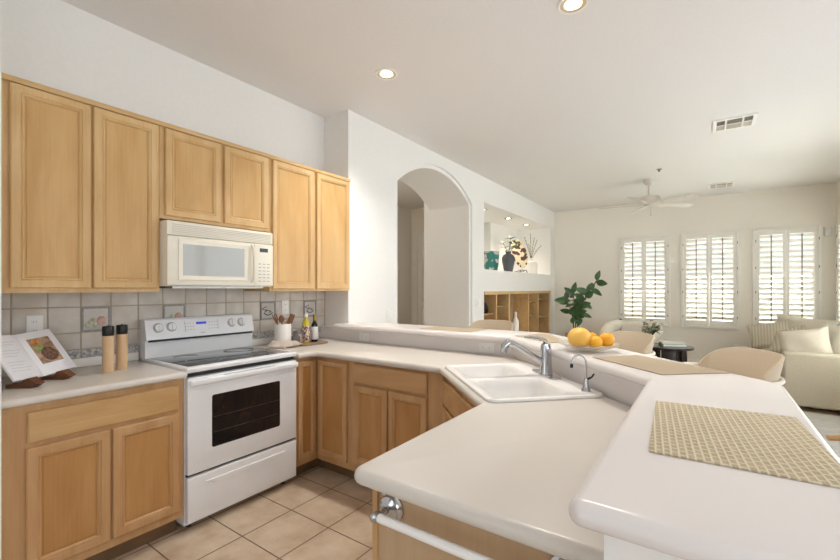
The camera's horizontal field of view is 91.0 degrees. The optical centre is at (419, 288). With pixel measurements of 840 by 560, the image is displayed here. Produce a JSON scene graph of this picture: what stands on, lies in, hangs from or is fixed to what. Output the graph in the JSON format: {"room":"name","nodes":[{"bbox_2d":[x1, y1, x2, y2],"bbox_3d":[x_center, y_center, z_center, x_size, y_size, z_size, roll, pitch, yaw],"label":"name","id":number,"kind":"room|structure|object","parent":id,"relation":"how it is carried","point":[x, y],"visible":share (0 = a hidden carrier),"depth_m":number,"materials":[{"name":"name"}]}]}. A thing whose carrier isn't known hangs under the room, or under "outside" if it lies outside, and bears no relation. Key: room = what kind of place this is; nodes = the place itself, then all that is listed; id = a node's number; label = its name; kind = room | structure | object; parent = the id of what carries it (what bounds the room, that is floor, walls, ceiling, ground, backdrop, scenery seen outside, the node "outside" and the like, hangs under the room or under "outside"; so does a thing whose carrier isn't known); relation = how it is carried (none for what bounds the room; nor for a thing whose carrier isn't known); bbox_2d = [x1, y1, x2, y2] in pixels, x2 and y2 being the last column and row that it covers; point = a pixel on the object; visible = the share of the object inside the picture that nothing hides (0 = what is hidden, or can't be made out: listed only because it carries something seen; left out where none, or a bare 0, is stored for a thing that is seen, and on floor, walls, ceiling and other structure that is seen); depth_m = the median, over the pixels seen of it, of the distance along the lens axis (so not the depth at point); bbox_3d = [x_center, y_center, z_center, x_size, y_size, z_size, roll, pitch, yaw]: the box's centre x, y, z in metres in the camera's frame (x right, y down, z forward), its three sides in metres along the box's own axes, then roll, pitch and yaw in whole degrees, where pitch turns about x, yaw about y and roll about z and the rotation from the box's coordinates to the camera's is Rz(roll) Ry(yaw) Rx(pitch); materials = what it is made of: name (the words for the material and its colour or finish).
{"room":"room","nodes":[
{"label":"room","id":0,"kind":"room"},
{"bbox_2d":[0,0,0,559],"bbox_3d":[-1.980,-0.130,1.736,0.765,3.000,0.180,0,0,35],"label":"wall","id":1,"kind":"structure","parent":0,"point":[0,0],"depth_m":1.59,"materials":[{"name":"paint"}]},
{"bbox_2d":[1,0,323,376],"bbox_3d":[-2.630,-0.130,1.605,0.150,3.000,6.020,0,0,35],"label":"wall","id":2,"kind":"structure","parent":0,"point":[57,44],"depth_m":2.67,"materials":[{"name":"paint"}]},
{"bbox_2d":[26,315,42,332],"bbox_3d":[-2.080,0.202,2.227,0.008,0.115,0.070,0,0,35],"label":"wall outlet","id":3,"kind":"object","parent":2,"relation":"attached to","point":[35,322],"visible":0.8,"depth_m":2.22,"materials":[{"name":"plastic"}]},
{"bbox_2d":[31,319,38,323],"bbox_3d":[-2.078,0.178,2.226,0.002,0.030,0.030,0,0,35],"label":"socket","id":4,"kind":"object","parent":3,"relation":"attached to","point":[33,321],"depth_m":2.23,"materials":[{"name":"plastic"}]},
{"bbox_2d":[1,79,158,292],"bbox_3d":[-1.883,-0.485,2.233,0.354,1.010,0.733,0,0,35],"label":"upper cabinet","id":5,"kind":"object","parent":2,"relation":"attached to","point":[80,181],"visible":0.98,"depth_m":2.10,"materials":[{"name":"brown wood"}]},
{"bbox_2d":[1,72,349,181],"bbox_3d":[-1.296,-0.979,2.786,0.014,0.027,2.313,0,0,35],"label":"trim","id":6,"kind":"structure","parent":5,"relation":"attached to","point":[4,76],"depth_m":2.38,"materials":[{"name":"brown wood"}]},
{"bbox_2d":[1,288,324,366],"bbox_3d":[-1.567,0.213,2.973,0.026,0.486,2.320,0,0,35],"label":"backsplash","id":7,"kind":"structure","parent":2,"relation":"attached to","point":[76,320],"depth_m":2.61,"materials":[{"name":"tile"}]},
{"bbox_2d":[159,126,268,231],"bbox_3d":[-1.459,-0.705,2.840,0.354,0.570,0.743,0,0,35],"label":"upper cabinet","id":8,"kind":"object","parent":2,"relation":"attached to","point":[202,181],"visible":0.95,"depth_m":2.68,"materials":[{"name":"brown wood"}]},
{"bbox_2d":[159,220,272,287],"bbox_3d":[-1.420,-0.203,2.795,0.451,0.399,0.714,0,0,35],"label":"microwave","id":9,"kind":"object","parent":8,"relation":"attached to","point":[191,255],"visible":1,"depth_m":2.61,"materials":[{"name":"plastic"}]},
{"bbox_2d":[282,301,288,313],"bbox_3d":[-1.158,0.160,3.547,0.008,0.115,0.070,0,0,35],"label":"wall outlet","id":10,"kind":"object","parent":2,"relation":"attached to","point":[285,304],"visible":1,"depth_m":3.54,"materials":[{"name":"plastic"}]},
{"bbox_2d":[244,158,349,290],"bbox_3d":[-1.008,-0.485,3.486,0.354,1.010,0.831,0,0,35],"label":"upper cabinet","id":11,"kind":"object","parent":2,"relation":"attached to","point":[309,211],"visible":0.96,"depth_m":3.34,"materials":[{"name":"brown wood"}]},
{"bbox_2d":[324,110,345,325],"bbox_3d":[-0.761,-0.130,3.898,0.290,3.000,0.120,0,0,35],"label":"wall","id":12,"kind":"structure","parent":0,"point":[335,124],"depth_m":3.84,"materials":[{"name":"paint"}]},
{"bbox_2d":[397,206,410,323],"bbox_3d":[-1.406,-0.130,6.806,0.100,3.000,4.150,0,0,35],"label":"wall","id":13,"kind":"structure","parent":0,"point":[403,214],"depth_m":8.26,"materials":[{"name":"paint"}]},
{"bbox_2d":[411,208,423,324],"bbox_3d":[0.442,-0.130,8.108,1.640,3.000,0.100,0,0,35],"label":"wall","id":14,"kind":"structure","parent":0,"point":[417,215],"depth_m":8.45,"materials":[{"name":"paint"}]},
{"bbox_2d":[414,232,423,324],"bbox_3d":[0.292,0.115,8.120,1.000,2.510,0.050,0,0,35],"label":"door","id":15,"kind":"structure","parent":14,"relation":"in","point":[418,236],"depth_m":8.33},
{"bbox_2d":[61,0,839,211],"bbox_3d":[0.232,-1.680,3.284,7.020,0.100,12.450,0,0,35],"label":"ceiling","id":16,"kind":"structure","parent":0,"point":[561,112],"depth_m":3.20,"materials":[{"name":"paint"}]},
{"bbox_2d":[375,68,397,79],"bbox_3d":[-0.254,-1.627,3.129,0.174,0.005,0.174,0,0,35],"label":"recessed light","id":17,"kind":"object","parent":16,"relation":"in","point":[383,73],"visible":1,"depth_m":3.13,"materials":[{"name":"beige"}]},
{"bbox_2d":[557,0,588,14],"bbox_3d":[0.876,-1.627,2.361,0.174,0.005,0.174,0,0,35],"label":"recessed light","id":18,"kind":"object","parent":16,"relation":"in","point":[566,7],"visible":1,"depth_m":2.38,"materials":[{"name":"beige"}]},
{"bbox_2d":[599,179,697,213],"bbox_3d":[3.383,-1.359,6.179,1.312,0.539,1.333,0,0,35],"label":"ceiling fan","id":19,"kind":"object","parent":16,"relation":"hanging from","point":[647,201],"visible":1,"depth_m":6.11,"materials":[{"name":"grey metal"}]},
{"bbox_2d":[708,181,734,188],"bbox_3d":[4.731,-1.624,6.478,0.340,0.012,0.340,0,0,35],"label":"ceiling vent","id":20,"kind":"object","parent":16,"relation":"in","point":[724,184],"visible":1,"depth_m":6.46,"materials":[{"name":"white metal"}]},
{"bbox_2d":[713,112,757,132],"bbox_3d":[3.081,-1.624,4.045,0.340,0.012,0.340,0,0,35],"label":"ceiling vent","id":21,"kind":"object","parent":16,"relation":"in","point":[747,120],"visible":1,"depth_m":4.03,"materials":[{"name":"white metal"}]},
{"bbox_2d":[346,109,554,333],"bbox_3d":[0.679,-0.130,6.570,1.050,3.000,6.150,0,0,35],"label":"wall","id":22,"kind":"structure","parent":0,"point":[458,230],"depth_m":5.72,"materials":[{"name":"paint"}]},
{"bbox_2d":[484,251,498,269],"bbox_3d":[1.151,-0.441,6.636,0.262,0.310,0.266,0,0,35],"label":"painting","id":23,"kind":"object","parent":22,"relation":"on","point":[491,258],"visible":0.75,"depth_m":6.54,"materials":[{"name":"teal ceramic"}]},
{"bbox_2d":[502,251,514,271],"bbox_3d":[1.528,-0.464,7.130,0.228,0.355,0.228,0,0,35],"label":"vase","id":24,"kind":"object","parent":22,"relation":"on","point":[508,260],"visible":0.91,"depth_m":7.05,"materials":[{"name":"grey ceramic"}]},
{"bbox_2d":[499,236,521,250],"bbox_3d":[1.575,-0.763,7.215,0.297,0.360,0.562,0,0,35],"label":"leafy stems","id":25,"kind":"object","parent":24,"relation":"in","point":[510,242],"visible":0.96,"depth_m":7.18,"materials":[{"name":"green plant"}]},
{"bbox_2d":[484,291,550,332],"bbox_3d":[1.567,0.654,7.456,0.630,1.227,3.076,0,0,35],"label":"shelving unit","id":26,"kind":"object","parent":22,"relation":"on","point":[531,307],"visible":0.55,"depth_m":7.63,"materials":[{"name":"brown wood"}]},
{"bbox_2d":[484,302,488,312],"bbox_3d":[0.971,0.296,6.315,0.130,0.179,0.381,0,0,35],"label":"ornament","id":27,"kind":"object","parent":26,"relation":"on","point":[486,308],"visible":0.42,"depth_m":6.32,"materials":[{"name":"plastic"}]},
{"bbox_2d":[525,258,537,273],"bbox_3d":[2.190,-0.444,8.131,0.250,0.315,0.250,0,0,35],"label":"vase","id":28,"kind":"object","parent":22,"relation":"on","point":[532,266],"visible":0.76,"depth_m":8.03,"materials":[{"name":"ceramic"}]},
{"bbox_2d":[524,233,540,257],"bbox_3d":[2.237,-0.814,8.189,0.083,0.522,0.756,0,0,37],"label":"bare twigs","id":29,"kind":"object","parent":28,"relation":"in","point":[530,233],"visible":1,"depth_m":8.12,"materials":[{"name":"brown plant"}]},
{"bbox_3d":[1.850,-0.319,7.660,0.172,0.066,0.370,0,0,35],"label":"plate stand","id":30,"kind":"object","parent":22,"relation":"on","visible":0},
{"bbox_2d":[511,239,527,267],"bbox_3d":[1.835,-0.649,7.602,0.293,0.534,0.075,0,0,5],"label":"plate","id":31,"kind":"object","parent":30,"relation":"on","point":[519,252],"visible":0.91,"depth_m":7.61,"materials":[{"name":"ceramic"}]},
{"bbox_2d":[111,406,839,559],"bbox_3d":[0.232,1.420,3.284,7.020,0.100,12.450,0,0,35],"label":"floor","id":32,"kind":"structure","parent":0,"point":[318,513],"depth_m":2.36,"materials":[{"name":"tile"}]},
{"bbox_2d":[1,379,182,559],"bbox_3d":[-1.768,0.934,2.159,0.610,0.872,0.743,0,0,35],"label":"base cabinet","id":33,"kind":"object","parent":32,"relation":"on","point":[99,476],"visible":0.98,"depth_m":1.95,"materials":[{"name":"brown wood"}]},
{"bbox_2d":[1,352,186,409],"bbox_3d":[-1.763,0.450,2.152,0.645,0.092,0.751,0,0,35],"label":"countertop","id":34,"kind":"structure","parent":33,"relation":"on","point":[89,380],"depth_m":2.05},
{"bbox_2d":[5,369,75,388],"bbox_3d":[-1.828,0.432,1.997,0.140,0.046,0.230,0,0,-2],"label":"book stand","id":35,"kind":"object","parent":34,"relation":"on","point":[36,381],"visible":0.97,"depth_m":1.92,"materials":[{"name":"brown wood"}]},
{"bbox_2d":[1,329,75,381],"bbox_3d":[-1.897,0.321,2.010,0.166,0.218,0.349,0,0,-2],"label":"open cookbook","id":36,"kind":"object","parent":35,"relation":"on","point":[39,353],"visible":0.98,"depth_m":2.02,"materials":[{"name":"paper"}]},
{"bbox_2d":[34,344,43,350],"bbox_3d":[-1.913,0.296,2.074,0.025,0.036,0.044,0,0,11],"label":"photo","id":37,"kind":"object","parent":36,"relation":"attached to","point":[37,347],"depth_m":2.07},
{"bbox_2d":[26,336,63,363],"bbox_3d":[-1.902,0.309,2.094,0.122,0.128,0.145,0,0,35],"label":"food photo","id":38,"kind":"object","parent":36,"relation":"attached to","point":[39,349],"depth_m":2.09},
{"bbox_2d":[41,347,58,359],"bbox_3d":[-1.887,0.329,2.103,0.045,0.066,0.079,0,0,10],"label":"bowl","id":39,"kind":"object","parent":36,"relation":"on","point":[47,353],"depth_m":2.10,"materials":[{"name":"brown food"}]},
{"bbox_2d":[102,325,113,372],"bbox_3d":[-1.696,0.327,2.243,0.055,0.258,0.055,0,0,35],"label":"pepper mill","id":40,"kind":"object","parent":34,"relation":"on","point":[107,331],"visible":1,"depth_m":2.22,"materials":[{"name":"brown wood"}]},
{"bbox_2d":[116,324,127,369],"bbox_3d":[-1.682,0.327,2.328,0.055,0.258,0.055,0,0,35],"label":"pepper mill","id":41,"kind":"object","parent":34,"relation":"on","point":[121,330],"visible":1,"depth_m":2.31,"materials":[{"name":"brown wood"}]},
{"bbox_2d":[140,313,297,526],"bbox_3d":[-1.314,0.782,2.759,0.636,1.175,0.750,0,0,35],"label":"stove","id":42,"kind":"object","parent":32,"relation":"on","point":[239,397],"visible":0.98,"depth_m":2.61,"materials":[{"name":"white metal"}]},
{"bbox_2d":[151,346,288,366],"bbox_3d":[-1.316,0.443,2.761,0.480,0.003,0.686,0,0,35],"label":"glass cooktop","id":43,"kind":"object","parent":42,"relation":"in","point":[212,355],"depth_m":2.73,"materials":[{"name":"glass"}]},
{"bbox_2d":[176,359,297,526],"bbox_3d":[-1.312,0.905,2.758,0.631,0.860,0.746,0,0,35],"label":"oven","id":44,"kind":"object","parent":42,"relation":"in","point":[239,418],"depth_m":2.52,"materials":[{"name":"white metal"}]},
{"bbox_2d":[294,357,354,478],"bbox_3d":[-0.768,0.934,3.294,0.928,0.872,0.738,0,0,35],"label":"base cabinet","id":45,"kind":"object","parent":32,"relation":"on","point":[323,385],"visible":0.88,"depth_m":2.98,"materials":[{"name":"brown wood"}]},
{"bbox_2d":[351,361,443,470],"bbox_3d":[-0.026,0.934,2.879,0.758,0.872,0.550,0,0,35],"label":"base cabinet","id":46,"kind":"object","parent":32,"relation":"on","point":[391,407],"visible":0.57,"depth_m":2.68,"materials":[{"name":"brown wood"}]},
{"bbox_2d":[442,377,475,423],"bbox_3d":[0.410,0.934,2.071,0.440,0.872,0.807,0,0,-10],"label":"base cabinet","id":47,"kind":"object","parent":32,"relation":"on","point":[455,402],"visible":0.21,"depth_m":2.18,"materials":[{"name":"brown wood"}]},
{"bbox_2d":[252,332,630,559],"bbox_3d":[-0.315,0.450,2.287,2.864,0.092,1.879,0,0,35],"label":"countertop","id":48,"kind":"structure","parent":47,"relation":"on","point":[513,471],"depth_m":1.11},
{"bbox_2d":[274,323,290,340],"bbox_3d":[-1.102,0.368,3.313,0.130,0.175,0.130,0,0,35],"label":"utensil crock","id":49,"kind":"object","parent":48,"relation":"on","point":[282,332],"visible":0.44,"depth_m":3.26,"materials":[{"name":"white ceramic"}]},
{"bbox_2d":[272,314,277,324],"bbox_3d":[-1.120,0.314,3.266,0.024,0.238,0.109,0,0,35],"label":"wooden fork","id":50,"kind":"object","parent":49,"relation":"in","point":[275,319],"visible":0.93,"depth_m":3.24,"materials":[{"name":"brown wood"}]},
{"bbox_2d":[279,315,284,323],"bbox_3d":[-1.098,0.323,3.285,0.031,0.227,0.053,0,0,35],"label":"wooden spoon","id":51,"kind":"object","parent":49,"relation":"in","point":[281,318],"visible":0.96,"depth_m":3.27,"materials":[{"name":"brown wood"}]},
{"bbox_2d":[287,313,294,324],"bbox_3d":[-1.070,0.317,3.344,0.024,0.231,0.119,0,0,44],"label":"wooden spatula","id":52,"kind":"object","parent":49,"relation":"in","point":[291,316],"visible":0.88,"depth_m":3.36,"materials":[{"name":"brown wood"}]},
{"bbox_2d":[265,340,302,348],"bbox_3d":[-1.056,0.427,3.221,0.189,0.054,0.273,0,0,19],"label":"tea towel","id":53,"kind":"object","parent":48,"relation":"on","point":[274,344],"visible":0.97,"depth_m":3.15,"materials":[{"name":"white fabric"}]},
{"bbox_2d":[291,331,299,341],"bbox_3d":[-1.040,0.404,3.453,0.076,0.102,0.076,0,0,35],"label":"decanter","id":54,"kind":"object","parent":48,"relation":"on","point":[295,336],"visible":0.81,"depth_m":3.43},
{"bbox_2d":[300,340,327,345],"bbox_3d":[-0.908,0.449,3.413,0.197,0.014,0.275,0,0,35],"label":"serving board","id":55,"kind":"object","parent":48,"relation":"on","point":[319,341],"visible":0.59,"depth_m":3.36,"materials":[{"name":"brown wood"}]},
{"bbox_2d":[302,314,309,343],"bbox_3d":[-0.925,0.321,3.348,0.068,0.240,0.068,0,0,35],"label":"bottle","id":56,"kind":"object","parent":55,"relation":"on","point":[305,324],"visible":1,"depth_m":3.32,"materials":[{"name":"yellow glass"}]},
{"bbox_2d":[311,314,317,341],"bbox_3d":[-0.880,0.328,3.438,0.058,0.227,0.058,0,0,35],"label":"bottle","id":57,"kind":"object","parent":55,"relation":"on","point":[314,327],"visible":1,"depth_m":3.42,"materials":[{"name":"black glass"}]},
{"bbox_2d":[445,362,602,402],"bbox_3d":[0.459,0.538,2.064,0.522,0.193,0.786,0,0,-10],"label":"sink","id":58,"kind":"object","parent":48,"relation":"in","point":[493,382],"visible":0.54,"depth_m":2.02,"materials":[{"name":"ceramic"}]},
{"bbox_2d":[500,336,560,379],"bbox_3d":[0.540,0.340,2.092,0.282,0.202,0.240,0,0,-10],"label":"kitchen faucet","id":59,"kind":"object","parent":48,"relation":"on","point":[545,359],"visible":1,"depth_m":2.08,"materials":[{"name":"silver metal"}]},
{"bbox_2d":[539,342,552,374],"bbox_3d":[0.645,0.352,2.111,0.068,0.161,0.068,0,0,35],"label":"faucet","id":60,"kind":"object","parent":59,"relation":"on","point":[545,359],"depth_m":2.09,"materials":[{"name":"silver metal"}]},
{"bbox_2d":[570,354,594,391],"bbox_3d":[0.693,0.360,1.779,0.104,0.162,0.048,0,0,1],"label":"water tap","id":61,"kind":"object","parent":48,"relation":"on","point":[585,388],"visible":1,"depth_m":1.77,"materials":[{"name":"silver metal"}]},
{"bbox_2d":[372,489,553,559],"bbox_3d":[0.301,0.934,1.168,0.573,0.872,0.660,0,0,35],"label":"base cabinet","id":62,"kind":"object","parent":32,"relation":"on","point":[388,543],"visible":0.06,"depth_m":0.96,"materials":[{"name":"brown wood"}]},
{"bbox_2d":[370,493,564,559],"bbox_3d":[0.085,0.544,0.878,0.506,0.076,0.071,0,0,35],"label":"towel bar","id":63,"kind":"object","parent":62,"relation":"attached to","point":[391,511],"visible":0.91,"depth_m":0.93,"materials":[{"name":"silver metal"}]},
{"bbox_2d":[469,320,512,330],"bbox_3d":[0.643,0.849,4.118,0.588,1.043,0.595,0,0,40],"label":"bar stool","id":64,"kind":"object","parent":32,"relation":"on","point":[480,324],"visible":0.12,"depth_m":4.35,"materials":[{"name":"fabric"}]},
{"bbox_2d":[512,312,518,330],"bbox_3d":[1.533,0.870,6.614,0.300,1.000,0.300,0,0,35],"label":"pedestal vase","id":65,"kind":"object","parent":32,"relation":"on","point":[515,321],"visible":0.32,"depth_m":6.58,"materials":[{"name":"ceramic"}]},
{"bbox_2d":[600,319,662,342],"bbox_3d":[3.729,0.961,7.259,0.966,0.818,0.700,0,0,43],"label":"armchair","id":66,"kind":"object","parent":32,"relation":"on","point":[613,325],"visible":0.22,"depth_m":7.37,"materials":[{"name":"fabric"}]},
{"bbox_2d":[621,321,648,332],"bbox_3d":[3.881,0.790,7.423,0.480,0.400,0.140,0,0,43],"label":"cushion","id":67,"kind":"object","parent":66,"relation":"on","point":[633,326],"depth_m":7.39,"materials":[{"name":"fabric"}]},
{"bbox_2d":[609,331,656,356],"bbox_3d":[1.383,0.849,3.017,0.595,1.043,0.588,0,0,-15],"label":"bar stool","id":68,"kind":"object","parent":32,"relation":"on","point":[639,342],"visible":0.21,"depth_m":3.12,"materials":[{"name":"fabric"}]},
{"bbox_2d":[652,343,693,361],"bbox_3d":[3.781,1.120,6.288,0.670,0.500,0.670,0,0,35],"label":"coffee table","id":69,"kind":"object","parent":32,"relation":"on","point":[679,354],"visible":0.44,"depth_m":6.11,"materials":[{"name":"black wood"}]},
{"bbox_2d":[659,342,686,346],"bbox_3d":[3.830,0.849,6.253,0.320,0.040,0.220,0,0,15],"label":"book","id":70,"kind":"object","parent":69,"relation":"on","point":[660,343],"visible":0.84,"depth_m":6.16,"materials":[{"name":"white paper"}]},
{"bbox_2d":[660,341,685,344],"bbox_3d":[3.830,0.816,6.253,0.300,0.024,0.200,0,0,21],"label":"book","id":71,"kind":"object","parent":70,"relation":"on","point":[662,342],"visible":1,"depth_m":6.19,"materials":[{"name":"white paper"}]},
{"bbox_2d":[682,347,785,387],"bbox_3d":[1.557,0.849,2.203,0.595,1.043,0.588,0,0,5],"label":"bar stool","id":72,"kind":"object","parent":32,"relation":"on","point":[760,364],"visible":0.27,"depth_m":2.28,"materials":[{"name":"fabric"}]},
{"bbox_2d":[733,345,839,410],"bbox_3d":[5.073,1.010,5.587,1.240,0.720,2.530,0,0,35],"label":"sectional sofa","id":73,"kind":"object","parent":32,"relation":"on","point":[812,380],"visible":0.42,"depth_m":4.56,"materials":[{"name":"fabric"}]},
{"bbox_2d":[733,345,769,350],"bbox_3d":[5.376,1.019,6.217,1.015,0.178,0.760,0,0,35],"label":"seat cushion","id":74,"kind":"object","parent":73,"relation":"on","point":[767,349],"depth_m":6.64,"materials":[{"name":"beige fabric"}]},
{"bbox_2d":[746,319,789,348],"bbox_3d":[5.305,0.705,6.250,0.281,0.508,0.619,0,0,-41],"label":"throw pillow","id":75,"kind":"object","parent":73,"relation":"on","point":[762,336],"visible":0.66,"depth_m":6.22,"materials":[{"name":"beige fabric"}]},
{"bbox_2d":[769,325,804,353],"bbox_3d":[4.979,0.720,5.610,0.263,0.488,0.548,0,0,5],"label":"throw pillow","id":76,"kind":"object","parent":73,"relation":"on","point":[775,346],"visible":0.33,"depth_m":5.62,"materials":[{"name":"beige fabric"}]},
{"bbox_2d":[776,326,832,353],"bbox_3d":[4.733,0.710,5.064,0.292,0.536,0.580,0,0,-39],"label":"throw pillow","id":77,"kind":"object","parent":73,"relation":"on","point":[816,340],"visible":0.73,"depth_m":4.98,"materials":[{"name":"fabric"}]},
{"bbox_2d":[776,313,839,329],"bbox_3d":[5.712,0.640,6.135,0.264,0.526,0.746,0,0,-41],"label":"throw pillow","id":78,"kind":"object","parent":73,"relation":"on","point":[794,321],"visible":0.33,"depth_m":6.08,"materials":[{"name":"beige fabric"}]},
{"bbox_2d":[821,323,839,353],"bbox_3d":[5.159,0.680,5.131,0.292,0.472,0.661,0,0,25],"label":"throw pillow","id":79,"kind":"object","parent":73,"relation":"on","point":[834,331],"visible":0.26,"depth_m":4.96,"materials":[{"name":"beige fabric"}]},
{"bbox_2d":[804,412,839,458],"bbox_3d":[2.828,1.363,4.398,3.400,0.012,1.850,0,0,35],"label":"area rug","id":80,"kind":"object","parent":32,"relation":"on","point":[825,425],"visible":0.02,"depth_m":4.07,"materials":[{"name":"beige carpet"}]},
{"bbox_2d":[826,435,839,440],"bbox_3d":[1.341,0.849,0.881,0.595,1.043,0.588,0,0,35],"label":"bar stool","id":81,"kind":"object","parent":32,"relation":"on","point":[829,437],"visible":1,"depth_m":1.25,"materials":[{"name":"wood"}]},
{"bbox_3d":[2.969,1.110,7.867,0.390,0.520,0.390,0,0,35],"label":"plant pot","id":82,"kind":"object","parent":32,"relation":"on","visible":0},
{"bbox_2d":[554,271,606,327],"bbox_3d":[3.025,0.288,7.805,0.940,1.262,0.373,0,0,40],"label":"rubber plant","id":83,"kind":"object","parent":82,"relation":"on","point":[579,304],"visible":1,"depth_m":7.81,"materials":[{"name":"green plant"}]},
{"bbox_2d":[319,326,683,559],"bbox_3d":[0.250,0.860,2.436,1.220,1.020,3.619,0,0,-21],"label":"wall","id":84,"kind":"structure","parent":0,"point":[614,548],"depth_m":0.61,"materials":[{"name":"paint"}]},
{"bbox_2d":[359,332,369,340],"bbox_3d":[-0.478,0.412,3.542,0.115,0.070,0.008,0,0,35],"label":"wall outlet","id":85,"kind":"object","parent":84,"relation":"attached to","point":[362,336],"visible":1,"depth_m":3.54,"materials":[{"name":"plastic"}]},
{"bbox_2d":[320,326,644,404],"bbox_3d":[0.184,0.402,2.494,1.031,0.106,3.391,0,0,-22],"label":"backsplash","id":86,"kind":"structure","parent":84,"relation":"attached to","point":[620,389],"depth_m":2.83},
{"bbox_2d":[479,342,493,352],"bbox_3d":[0.465,0.412,2.883,0.115,0.070,0.008,0,0,35],"label":"wall outlet","id":87,"kind":"object","parent":84,"relation":"attached to","point":[483,347],"visible":1,"depth_m":2.88,"materials":[{"name":"plastic"}]},
{"bbox_2d":[332,322,839,559],"bbox_3d":[0.387,0.329,2.284,1.367,0.040,3.661,0,0,-18],"label":"bar ledge","id":88,"kind":"object","parent":84,"relation":"on","point":[685,509],"visible":0.77,"depth_m":0.63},
{"bbox_2d":[420,326,485,331],"bbox_3d":[0.250,0.307,3.143,0.450,0.004,0.240,0,0,35],"label":"placemat","id":89,"kind":"object","parent":88,"relation":"on","point":[433,327],"visible":1,"depth_m":3.10,"materials":[{"name":"beige fabric"}]},
{"bbox_2d":[516,333,566,342],"bbox_3d":[0.737,0.307,2.592,0.242,0.004,0.509,0,0,4],"label":"placemat","id":90,"kind":"object","parent":88,"relation":"on","point":[551,339],"visible":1,"depth_m":2.58,"materials":[{"name":"beige fabric"}]},
{"bbox_2d":[593,355,728,374],"bbox_3d":[0.950,0.307,1.675,0.268,0.004,0.419,0,0,-14],"label":"placemat","id":91,"kind":"object","parent":88,"relation":"on","point":[654,365],"visible":1,"depth_m":1.64,"materials":[{"name":"beige fabric"}]},
{"bbox_2d":[649,401,839,487],"bbox_3d":[0.660,0.307,0.876,0.289,0.004,0.422,0,0,32],"label":"placemat","id":92,"kind":"object","parent":88,"relation":"on","point":[769,444],"visible":1,"depth_m":0.82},
{"bbox_3d":[0.835,0.289,2.051,0.290,0.040,0.290,0,0,35],"label":"fruit bowl","id":93,"kind":"object","parent":88,"relation":"on","visible":0},
{"bbox_2d":[567,327,591,348],"bbox_3d":[0.783,0.240,2.026,0.112,0.107,0.112,0,0,35],"label":"grapefruit","id":94,"kind":"object","parent":93,"relation":"in","point":[578,337],"visible":0.98,"depth_m":1.99,"materials":[{"name":"yellow food"}]},
{"bbox_2d":[589,335,602,348],"bbox_3d":[0.846,0.257,1.989,0.066,0.064,0.066,0,0,35],"label":"orange","id":95,"kind":"object","parent":93,"relation":"in","point":[595,342],"visible":0.98,"depth_m":1.97,"materials":[{"name":"orange food"}]},
{"bbox_2d":[599,332,614,346],"bbox_3d":[0.914,0.249,2.021,0.076,0.074,0.076,0,0,35],"label":"orange","id":96,"kind":"object","parent":93,"relation":"in","point":[608,339],"visible":0.91,"depth_m":1.99,"materials":[{"name":"orange food"}]},
{"bbox_2d":[555,183,836,359],"bbox_3d":[4.676,-0.130,7.621,4.600,3.000,0.150,0,0,35],"label":"wall","id":97,"kind":"structure","parent":0,"point":[586,240],"depth_m":7.48,"materials":[{"name":"paint"}]},
{"bbox_2d":[625,241,663,318],"bbox_3d":[4.315,-0.150,7.915,0.752,1.600,0.060,0,0,35],"label":"window","id":98,"kind":"structure","parent":97,"relation":"in","point":[654,241],"depth_m":7.89,"materials":[{"name":"clear glass"}]},
{"bbox_2d":[619,235,669,326],"bbox_3d":[4.242,-0.145,7.810,0.852,1.690,0.070,0,0,35],"label":"plantation shutter","id":99,"kind":"object","parent":98,"relation":"attached to","point":[645,241],"visible":0.9,"depth_m":7.80,"materials":[{"name":"white wood"}]},
{"bbox_2d":[687,359,699,362],"bbox_3d":[4.628,1.320,7.553,4.300,0.100,0.015,0,0,35],"label":"baseboard","id":100,"kind":"structure","parent":97,"relation":"attached to","point":[688,360],"depth_m":7.37,"materials":[{"name":"white wood"}]},
{"bbox_2d":[686,237,732,320],"bbox_3d":[5.144,-0.150,7.336,0.756,1.600,0.060,0,0,35],"label":"window","id":101,"kind":"structure","parent":97,"relation":"in","point":[724,237],"depth_m":7.31,"materials":[{"name":"clear glass"}]},
{"bbox_2d":[680,230,739,329],"bbox_3d":[5.071,-0.145,7.231,0.856,1.690,0.070,0,0,35],"label":"plantation shutter","id":102,"kind":"object","parent":101,"relation":"attached to","point":[706,237],"visible":1,"depth_m":7.22,"materials":[{"name":"white wood"}]},
{"bbox_2d":[760,232,813,322],"bbox_3d":[5.977,-0.150,6.755,0.745,1.600,0.060,0,0,35],"label":"window","id":103,"kind":"structure","parent":97,"relation":"in","point":[810,313],"depth_m":6.77,"materials":[{"name":"clear glass"}]},
{"bbox_2d":[752,225,821,325],"bbox_3d":[5.903,-0.145,6.650,0.845,1.690,0.070,0,0,35],"label":"plantation shutter","id":104,"kind":"object","parent":103,"relation":"attached to","point":[788,232],"visible":0.79,"depth_m":6.64,"materials":[{"name":"white wood"}]},
{"bbox_2d":[824,227,831,235],"bbox_3d":[6.295,-0.880,6.367,0.080,0.140,0.049,0,0,35],"label":"sensor","id":105,"kind":"object","parent":97,"relation":"attached to","point":[827,230],"visible":1,"depth_m":6.35,"materials":[{"name":"plastic"}]},
{"bbox_2d":[837,180,839,222],"bbox_3d":[3.007,-0.130,1.346,0.150,3.000,12.350,0,0,35],"label":"wall","id":106,"kind":"structure","parent":0,"point":[838,182],"depth_m":6.25,"materials":[{"name":"paint"}]},
{"bbox_2d":[836,222,839,326],"bbox_3d":[5.837,-0.145,5.560,0.070,1.690,1.600,0,0,35],"label":"plantation shutter","id":107,"kind":"object","parent":106,"relation":"attached to","point":[838,223],"visible":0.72,"depth_m":6.14,"materials":[{"name":"white wood"}]},
{"bbox_3d":[3.549,0.784,6.340,0.090,0.170,0.089,0,0,35],"label":"glass vase","id":108,"kind":"object","parent":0,"visible":0},
{"bbox_2d":[639,322,662,334],"bbox_3d":[3.565,0.630,6.363,0.323,0.244,0.315,0,0,-10],"label":"sprigs","id":109,"kind":"object","parent":108,"relation":"in","point":[654,328],"visible":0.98,"depth_m":6.31,"materials":[{"name":"green plant"}]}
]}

